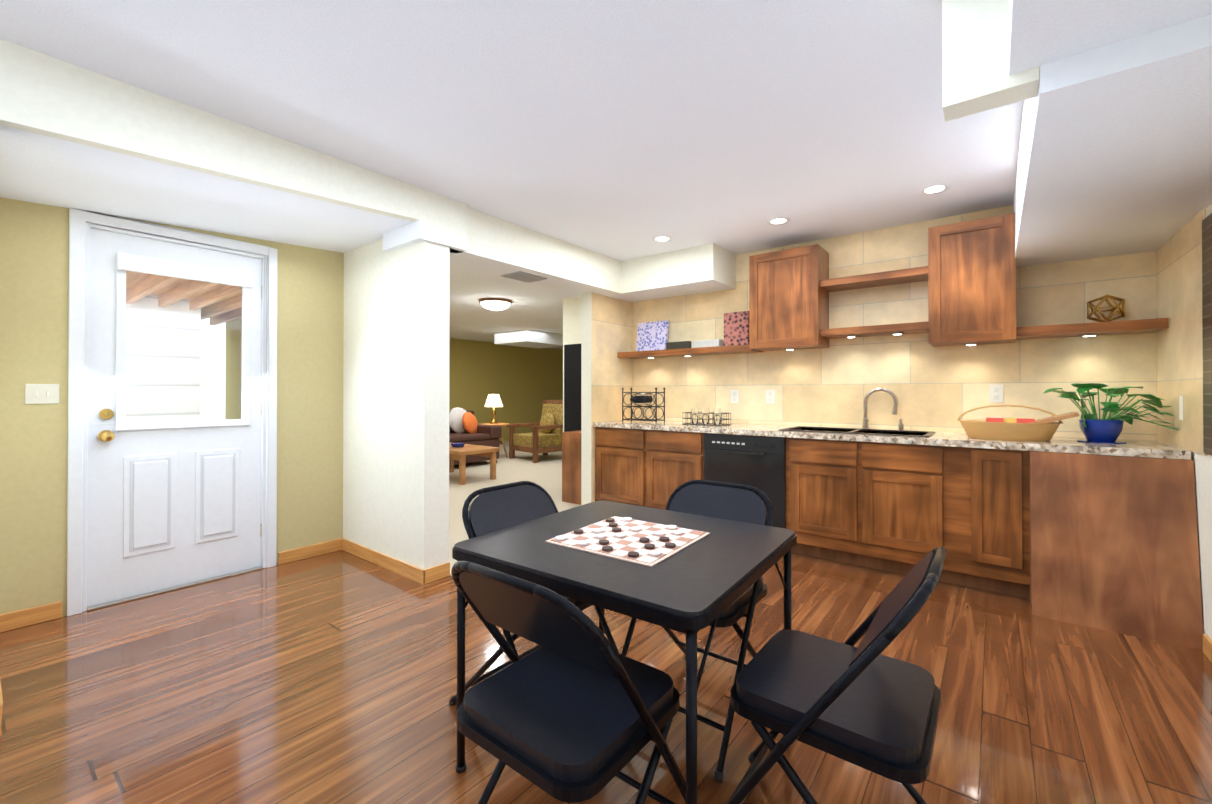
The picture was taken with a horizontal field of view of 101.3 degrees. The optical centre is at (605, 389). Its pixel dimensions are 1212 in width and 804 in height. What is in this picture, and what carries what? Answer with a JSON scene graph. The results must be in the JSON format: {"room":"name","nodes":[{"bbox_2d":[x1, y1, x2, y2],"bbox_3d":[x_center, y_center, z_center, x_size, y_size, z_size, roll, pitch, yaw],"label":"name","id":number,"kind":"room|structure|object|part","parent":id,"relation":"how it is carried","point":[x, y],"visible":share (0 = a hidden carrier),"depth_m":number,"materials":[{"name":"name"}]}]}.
{"room":"kitchen","nodes":[
{"label":"kitchen","id":0,"kind":"room"},
{"bbox_2d":[0,197,343,616],"bbox_3d":[-2.488,-0.013,3.092,0.150,2.380,1.935,0,0,38],"label":"wall","id":1,"kind":"structure","parent":0,"point":[34,271],"depth_m":2.56,"materials":[{"name":"yellow paint"}]},
{"bbox_2d":[25,384,58,403],"bbox_3d":[-2.843,0.023,2.506,0.012,0.100,0.115,0,0,38],"label":"switch plate","id":2,"kind":"object","parent":1,"relation":"attached to","point":[41,393],"visible":1,"depth_m":2.50,"materials":[{"name":"white plastic"}]},
{"bbox_2d":[67,208,277,615],"bbox_3d":[-2.555,0.119,2.994,0.172,2.123,0.950,0,0,38],"label":"door frame","id":3,"kind":"structure","parent":1,"relation":"attached to","point":[81,223],"depth_m":2.64,"materials":[{"name":"white paint"}]},
{"bbox_2d":[87,228,261,606],"bbox_3d":[-2.505,0.151,2.965,0.127,2.030,0.821,0,0,38],"label":"door","id":4,"kind":"structure","parent":1,"relation":"in","point":[171,504],"depth_m":2.89,"materials":[{"name":"white paint"}]},
{"bbox_2d":[278,539,339,564],"bbox_3d":[-2.078,1.136,3.479,0.018,0.085,0.380,0,0,38],"label":"baseboard","id":5,"kind":"structure","parent":1,"relation":"attached to","point":[309,551],"depth_m":3.47,"materials":[{"name":"brown wood"}]},
{"bbox_2d":[0,125,412,252],"bbox_3d":[-2.048,-1.125,2.719,1.050,0.400,1.680,0,0,38],"label":"ceiling","id":6,"kind":"structure","parent":0,"point":[40,169],"depth_m":2.47,"materials":[{"name":"white paint"}]},
{"bbox_2d":[225,239,449,569],"bbox_3d":[-3.539,-0.002,5.031,6.325,2.380,0.176,0,0,38],"label":"wall","id":7,"kind":"structure","parent":0,"point":[396,407],"depth_m":3.22,"materials":[{"name":"white paint"}]},
{"bbox_2d":[340,538,428,584],"bbox_3d":[-1.520,1.136,3.325,1.087,0.085,0.022,0,0,38],"label":"baseboard","id":8,"kind":"structure","parent":7,"relation":"attached to","point":[414,573],"depth_m":3.25,"materials":[{"name":"brown wood"}]},
{"bbox_2d":[383,220,426,251],"bbox_3d":[-1.267,-0.963,3.117,0.429,0.120,0.050,0,0,38],"label":"beam","id":9,"kind":"structure","parent":7,"relation":"attached to","point":[415,232],"depth_m":3.07,"materials":[{"name":"paint"}]},
{"bbox_2d":[449,338,562,440],"bbox_3d":[-2.941,0.072,11.109,0.200,2.300,10.490,0,0,38],"label":"wall","id":10,"kind":"structure","parent":0,"point":[524,383],"depth_m":11.68,"materials":[{"name":"green paint"}]},
{"bbox_2d":[449,269,574,348],"bbox_3d":[-0.582,-1.148,9.383,6.050,0.120,10.315,0,0,38],"label":"ceiling","id":11,"kind":"structure","parent":0,"point":[474,319],"depth_m":6.86,"materials":[{"name":"white paint"}]},
{"bbox_2d":[479,298,511,309],"bbox_3d":[-1.382,-1.048,6.209,0.400,0.114,0.400,0,0,38],"label":"ceiling light","id":12,"kind":"object","parent":11,"relation":"attached to","point":[495,303],"visible":1,"depth_m":6.08,"materials":[{"name":"white glass"}]},
{"bbox_2d":[0,0,1023,260],"bbox_3d":[-0.352,-1.274,1.122,3.710,0.120,7.350,0,0,38],"label":"ceiling","id":13,"kind":"structure","parent":0,"point":[622,130],"depth_m":2.07,"materials":[{"name":"white paint"}]},
{"bbox_2d":[0,39,466,253],"bbox_3d":[-1.545,-1.057,2.510,0.120,0.300,1.930,0,0,38],"label":"beam","id":14,"kind":"structure","parent":13,"relation":"attached to","point":[45,95],"depth_m":2.11,"materials":[{"name":"white paint"}]},
{"bbox_2d":[450,207,735,302],"bbox_3d":[-0.112,-1.044,3.937,1.400,0.308,2.315,0,0,38],"label":"soffit","id":15,"kind":"object","parent":13,"relation":"in","point":[497,248],"depth_m":4.13,"materials":[{"name":"white paint"}]},
{"bbox_3d":[-0.651,-0.894,3.961,0.220,0.008,0.300,0,0,38],"label":"air vent grille","id":16,"kind":"part","parent":15,"relation":"part of","materials":[{"name":"grey metal"}]},
{"bbox_2d":[652,236,671,241],"bbox_3d":[0.449,-1.196,3.945,0.155,0.005,0.159,0,0,32],"label":"recessed light","id":17,"kind":"object","parent":13,"relation":"in","point":[659,238],"depth_m":3.95,"materials":[{"name":"white paint"}]},
{"bbox_2d":[767,217,789,224],"bbox_3d":[1.227,-1.198,3.537,0.153,0.005,0.160,0,0,32],"label":"recessed light","id":18,"kind":"object","parent":13,"relation":"in","point":[780,220],"depth_m":3.55,"materials":[{"name":"white paint"}]},
{"bbox_2d":[919,184,950,194],"bbox_3d":[1.972,-1.201,2.980,0.155,0.005,0.160,0,0,32],"label":"recessed light","id":19,"kind":"object","parent":13,"relation":"in","point":[934,189],"depth_m":2.99,"materials":[{"name":"white paint"}]},
{"bbox_2d":[942,0,1039,121],"bbox_3d":[1.123,-1.028,1.458,0.219,0.370,0.100,0,0,38],"label":"stub","id":20,"kind":"object","parent":13,"relation":"attached to","point":[977,77],"visible":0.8,"depth_m":1.44,"materials":[{"name":"white paint"}]},
{"bbox_2d":[449,441,580,575],"bbox_3d":[-0.382,1.230,9.213,6.560,0.062,10.315,0,0,38],"label":"floor","id":21,"kind":"structure","parent":0,"point":[545,472],"depth_m":6.60,"materials":[{"name":"beige carpet"}]},
{"bbox_2d":[449,442,499,484],"bbox_3d":[-2.003,0.956,6.645,1.070,0.481,0.600,0,0,38],"label":"coffee table","id":22,"kind":"object","parent":21,"relation":"on","point":[459,452],"visible":0.56,"depth_m":6.43,"materials":[{"name":"brown wood"}]},
{"bbox_2d":[449,407,500,464],"bbox_3d":[-2.701,0.745,7.459,0.930,0.912,2.140,0,0,38],"label":"sofa","id":23,"kind":"object","parent":21,"relation":"on","point":[465,427],"visible":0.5,"depth_m":7.90,"materials":[{"name":"brown leather"}]},
{"bbox_2d":[481,394,507,457],"bbox_3d":[-1.985,0.651,8.756,0.520,1.126,0.535,0,0,38],"label":"table lamp","id":24,"kind":"object","parent":21,"relation":"on","point":[493,400],"visible":0.71,"depth_m":8.68,"materials":[{"name":"white fabric"}]},
{"bbox_2d":[507,400,562,462],"bbox_3d":[-1.136,0.698,8.570,0.838,1.020,0.810,0,0,-42],"label":"armchair","id":25,"kind":"object","parent":21,"relation":"on","point":[546,439],"visible":0.81,"depth_m":8.47,"materials":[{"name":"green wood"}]},
{"bbox_2d":[562,430,580,504],"bbox_3d":[-0.055,0.819,5.314,0.520,0.740,0.660,0,0,38],"label":"base cabinet","id":26,"kind":"object","parent":21,"relation":"on","point":[571,466],"visible":0.1,"depth_m":5.13,"materials":[{"name":"brown wood"}]},
{"bbox_2d":[494,329,562,347],"bbox_3d":[-1.421,-0.976,9.730,0.900,0.220,1.200,0,0,38],"label":"ceiling soffit","id":27,"kind":"structure","parent":0,"point":[529,338],"depth_m":9.37,"materials":[{"name":"white paint"}]},
{"bbox_2d":[563,298,580,431],"bbox_3d":[-0.048,0.042,5.814,1.140,2.300,0.130,0,0,38],"label":"wall","id":28,"kind":"structure","parent":0,"point":[571,364],"depth_m":6.02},
{"bbox_2d":[0,550,1211,803],"bbox_3d":[-0.802,1.197,1.459,4.850,0.060,7.350,0,0,38],"label":"floor","id":29,"kind":"structure","parent":0,"point":[328,678],"depth_m":1.87,"materials":[{"name":"brown wood"}]},
{"bbox_2d":[0,699,2,729],"bbox_3d":[-2.966,1.120,0.574,0.018,0.085,2.888,0,0,38],"label":"baseboard","id":30,"kind":"structure","parent":29,"relation":"on","point":[1,701],"depth_m":1.71,"materials":[{"name":"brown wood"}]},
{"bbox_2d":[449,481,619,705],"bbox_3d":[-0.234,0.776,1.830,0.585,0.799,0.458,0,0,38],"label":"folding chair","id":31,"kind":"object","parent":29,"relation":"on","point":[494,508],"visible":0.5,"depth_m":1.89,"materials":[{"name":"black metal"}]},
{"bbox_2d":[451,561,685,803],"bbox_3d":[-0.073,0.773,1.184,0.458,0.799,0.585,0,0,38],"label":"folding chair","id":32,"kind":"object","parent":29,"relation":"on","point":[576,708],"visible":1,"depth_m":1.06,"materials":[{"name":"black metal"}]},
{"bbox_2d":[593,419,644,506],"bbox_3d":[0.296,0.742,4.670,0.564,0.889,0.639,0,0,38],"label":"base cabinet","id":33,"kind":"object","parent":29,"relation":"on","point":[620,446],"depth_m":4.43,"materials":[{"name":"brown wood"}]},
{"bbox_2d":[622,388,664,422],"bbox_3d":[0.316,0.144,4.583,0.392,0.321,0.300,0,0,38],"label":"wine rack","id":34,"kind":"object","parent":33,"relation":"on","point":[642,399],"visible":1,"depth_m":4.58,"materials":[{"name":"metal"}]},
{"bbox_2d":[452,501,796,803],"bbox_3d":[0.084,0.823,1.603,0.870,0.690,0.832,0,0,38],"label":"table","id":35,"kind":"object","parent":29,"relation":"on","point":[691,591],"visible":0.71,"depth_m":1.36,"materials":[{"name":"black metal"}]},
{"bbox_2d":[545,516,709,566],"bbox_3d":[0.077,0.471,1.597,0.384,0.014,0.384,0,0,36],"label":"game","id":36,"kind":"object","parent":35,"relation":"on","point":[644,543],"visible":1,"depth_m":1.55,"materials":[{"name":"white paper"}]},
{"bbox_2d":[645,420,727,509],"bbox_3d":[0.733,0.740,4.328,0.546,0.889,0.639,0,0,38],"label":"base cabinet","id":37,"kind":"object","parent":29,"relation":"on","point":[672,448],"depth_m":4.13,"materials":[{"name":"brown wood"}]},
{"bbox_2d":[682,408,730,425],"bbox_3d":[0.860,0.232,4.247,0.366,0.140,0.186,0,0,38],"label":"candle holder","id":38,"kind":"object","parent":37,"relation":"on","point":[716,418],"visible":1,"depth_m":4.22,"materials":[{"name":"metal"}]},
{"bbox_2d":[621,480,773,781],"bbox_3d":[0.338,0.776,1.839,0.458,0.799,0.585,0,0,38],"label":"folding chair","id":39,"kind":"object","parent":29,"relation":"on","point":[732,501],"visible":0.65,"depth_m":1.89,"materials":[{"name":"black metal"}]},
{"bbox_2d":[701,423,800,528],"bbox_3d":[1.209,0.738,3.956,0.662,0.889,0.639,0,0,38],"label":"dishwasher","id":40,"kind":"object","parent":29,"relation":"on","point":[754,455],"depth_m":3.68,"materials":[{"name":"black metal"}]},
{"bbox_2d":[789,424,868,565],"bbox_3d":[1.652,0.736,3.610,0.462,0.889,0.639,0,0,38],"label":"base cabinet","id":41,"kind":"object","parent":29,"relation":"on","point":[825,462],"depth_m":3.38,"materials":[{"name":"brown wood"}]},
{"bbox_2d":[726,546,946,803],"bbox_3d":[0.549,0.773,1.224,0.585,0.799,0.458,0,0,38],"label":"folding chair","id":42,"kind":"object","parent":29,"relation":"on","point":[866,704],"visible":1,"depth_m":1.11,"materials":[{"name":"black metal"}]},
{"bbox_2d":[861,428,960,584],"bbox_3d":[2.037,0.734,3.309,0.517,0.889,0.639,0,0,38],"label":"base cabinet","id":43,"kind":"object","parent":29,"relation":"on","point":[911,480],"depth_m":3.07,"materials":[{"name":"brown wood"}]},
{"bbox_2d":[961,433,1024,597],"bbox_3d":[2.357,0.733,3.058,0.296,0.889,0.639,0,0,38],"label":"base cabinet","id":44,"kind":"object","parent":29,"relation":"on","point":[992,471],"depth_m":2.82,"materials":[{"name":"brown wood"}]},
{"bbox_2d":[957,404,1078,441],"bbox_3d":[2.402,0.192,2.926,0.547,0.206,0.323,0,0,38],"label":"woven basket","id":45,"kind":"object","parent":44,"relation":"on","point":[1017,429],"visible":1,"depth_m":2.84,"materials":[{"name":"wicker"}]},
{"bbox_2d":[1025,437,1200,643],"bbox_3d":[2.717,0.731,2.777,0.617,0.889,0.639,0,0,38],"label":"base cabinet","id":46,"kind":"object","parent":29,"relation":"on","point":[1101,536],"depth_m":2.45,"materials":[{"name":"brown wood"}]},
{"bbox_2d":[1043,383,1177,443],"bbox_3d":[2.775,0.130,2.781,0.510,0.328,0.477,0,0,38],"label":"pothos plant","id":47,"kind":"object","parent":46,"relation":"on","point":[1095,429],"visible":1,"depth_m":2.73,"materials":[{"name":"green plant"}]},
{"bbox_2d":[581,292,631,504],"bbox_3d":[0.020,0.147,4.878,0.120,2.080,0.660,0,0,38],"label":"wall","id":48,"kind":"structure","parent":0,"point":[606,337],"depth_m":4.69,"materials":[{"name":"stone"}]},
{"bbox_2d":[632,205,1158,441],"bbox_3d":[1.712,-0.008,4.064,3.790,2.380,0.140,0,0,38],"label":"wall","id":49,"kind":"structure","parent":0,"point":[931,387],"depth_m":3.61,"materials":[{"name":"tile"}]},
{"bbox_2d":[731,390,738,402],"bbox_3d":[1.142,0.064,4.414,0.072,0.116,0.007,0,0,38],"label":"electrical outlet plate","id":50,"kind":"object","parent":49,"relation":"attached to","point":[734,393],"depth_m":4.41,"materials":[{"name":"white plastic"}]},
{"bbox_2d":[766,390,774,403],"bbox_3d":[1.395,0.063,4.217,0.072,0.116,0.007,0,0,38],"label":"electrical outlet plate","id":51,"kind":"object","parent":49,"relation":"attached to","point":[770,394],"depth_m":4.21,"materials":[{"name":"white plastic"}]},
{"bbox_2d":[617,213,1168,358],"bbox_3d":[1.618,-0.683,3.855,3.659,0.794,0.309,0,0,38],"label":"shelves","id":52,"kind":"object","parent":49,"relation":"attached to","point":[968,273],"visible":1,"depth_m":3.25,"materials":[{"name":"brown wood"}]},
{"bbox_2d":[636,320,668,350],"bbox_3d":[0.454,-0.514,4.885,0.340,0.300,0.079,0,0,38],"label":"game box","id":53,"kind":"object","parent":52,"relation":"on","point":[652,335],"depth_m":4.86,"materials":[{"name":"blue cardboard"}]},
{"bbox_2d":[665,341,689,349],"bbox_3d":[0.692,-0.404,4.635,0.240,0.075,0.100,0,0,38],"label":"game box","id":54,"kind":"object","parent":52,"relation":"on","point":[682,344],"depth_m":4.60,"materials":[{"name":"black cardboard"}]},
{"bbox_2d":[690,339,721,347],"bbox_3d":[0.912,-0.402,4.456,0.270,0.070,0.110,0,0,38],"label":"game box","id":55,"kind":"object","parent":52,"relation":"on","point":[717,342],"depth_m":4.41,"materials":[{"name":"white cardboard"}]},
{"bbox_2d":[722,311,748,345],"bbox_3d":[1.142,-0.517,4.316,0.225,0.300,0.070,0,0,38],"label":"game box","id":56,"kind":"object","parent":52,"relation":"on","point":[736,324],"depth_m":4.28,"materials":[{"name":"pink cardboard"}]},
{"bbox_2d":[1087,294,1125,321],"bbox_3d":[2.901,-0.466,2.883,0.161,0.161,0.158,0,0,38],"label":"decor","id":57,"kind":"object","parent":52,"relation":"on","point":[1097,307],"visible":0.92,"depth_m":2.85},
{"bbox_2d":[990,385,1002,401],"bbox_3d":[2.584,0.028,3.288,0.072,0.116,0.007,0,0,38],"label":"electrical outlet plate","id":58,"kind":"object","parent":49,"relation":"attached to","point":[996,393],"depth_m":3.28,"materials":[{"name":"white plastic"}]},
{"bbox_2d":[1009,0,1211,266],"bbox_3d":[0.667,-1.015,0.228,0.705,0.410,7.200,0,0,38],"label":"ceiling","id":59,"kind":"structure","parent":0,"point":[1115,152],"depth_m":1.52,"materials":[{"name":"white paint"}]},
{"bbox_2d":[1165,204,1211,639],"bbox_3d":[1.046,-0.031,0.021,0.140,2.380,7.350,0,0,38],"label":"wall","id":60,"kind":"structure","parent":0,"point":[1203,476],"depth_m":2.22,"materials":[{"name":"white paint"}]},
{"bbox_2d":[1179,396,1182,419],"bbox_3d":[2.867,0.093,2.475,0.003,0.120,0.060,0,0,38],"label":"electrical outlet plate","id":61,"kind":"object","parent":60,"relation":"attached to","point":[1180,397],"depth_m":2.47,"materials":[{"name":"white plastic"}]},
{"bbox_2d":[1156,209,1211,454],"bbox_3d":[2.726,-0.253,2.295,0.012,1.090,1.400,0,0,38],"label":"wall tiles","id":62,"kind":"structure","parent":60,"relation":"attached to","point":[1184,305],"depth_m":2.40,"materials":[{"name":"tile"}]},
{"bbox_2d":[1203,634,1211,662],"bbox_3d":[0.754,1.115,-0.233,0.014,0.085,6.200,0,0,38],"label":"baseboard","id":63,"kind":"structure","parent":60,"relation":"attached to","point":[1207,642],"depth_m":2.16,"materials":[{"name":"brown wood"}]},
{"bbox_3d":[-4.447,1.213,3.395,3.320,0.050,3.510,0,0,38],"label":"floor","id":64,"kind":"structure","parent":0,"visible":0},
{"bbox_2d":[125,295,225,422],"bbox_3d":[-3.850,-0.117,4.167,3.320,2.600,2.910,0,0,38],"label":"wall","id":65,"kind":"structure","parent":64,"relation":"on","point":[189,353],"depth_m":4.19,"materials":[{"name":"white paint"}]},
{"bbox_2d":[126,271,241,324],"bbox_3d":[-4.026,-0.783,3.946,3.320,0.190,2.340,0,0,38],"label":"porch ceiling","id":66,"kind":"structure","parent":65,"relation":"attached to","point":[193,306],"depth_m":3.81,"materials":[{"name":"wood"}]}
]}

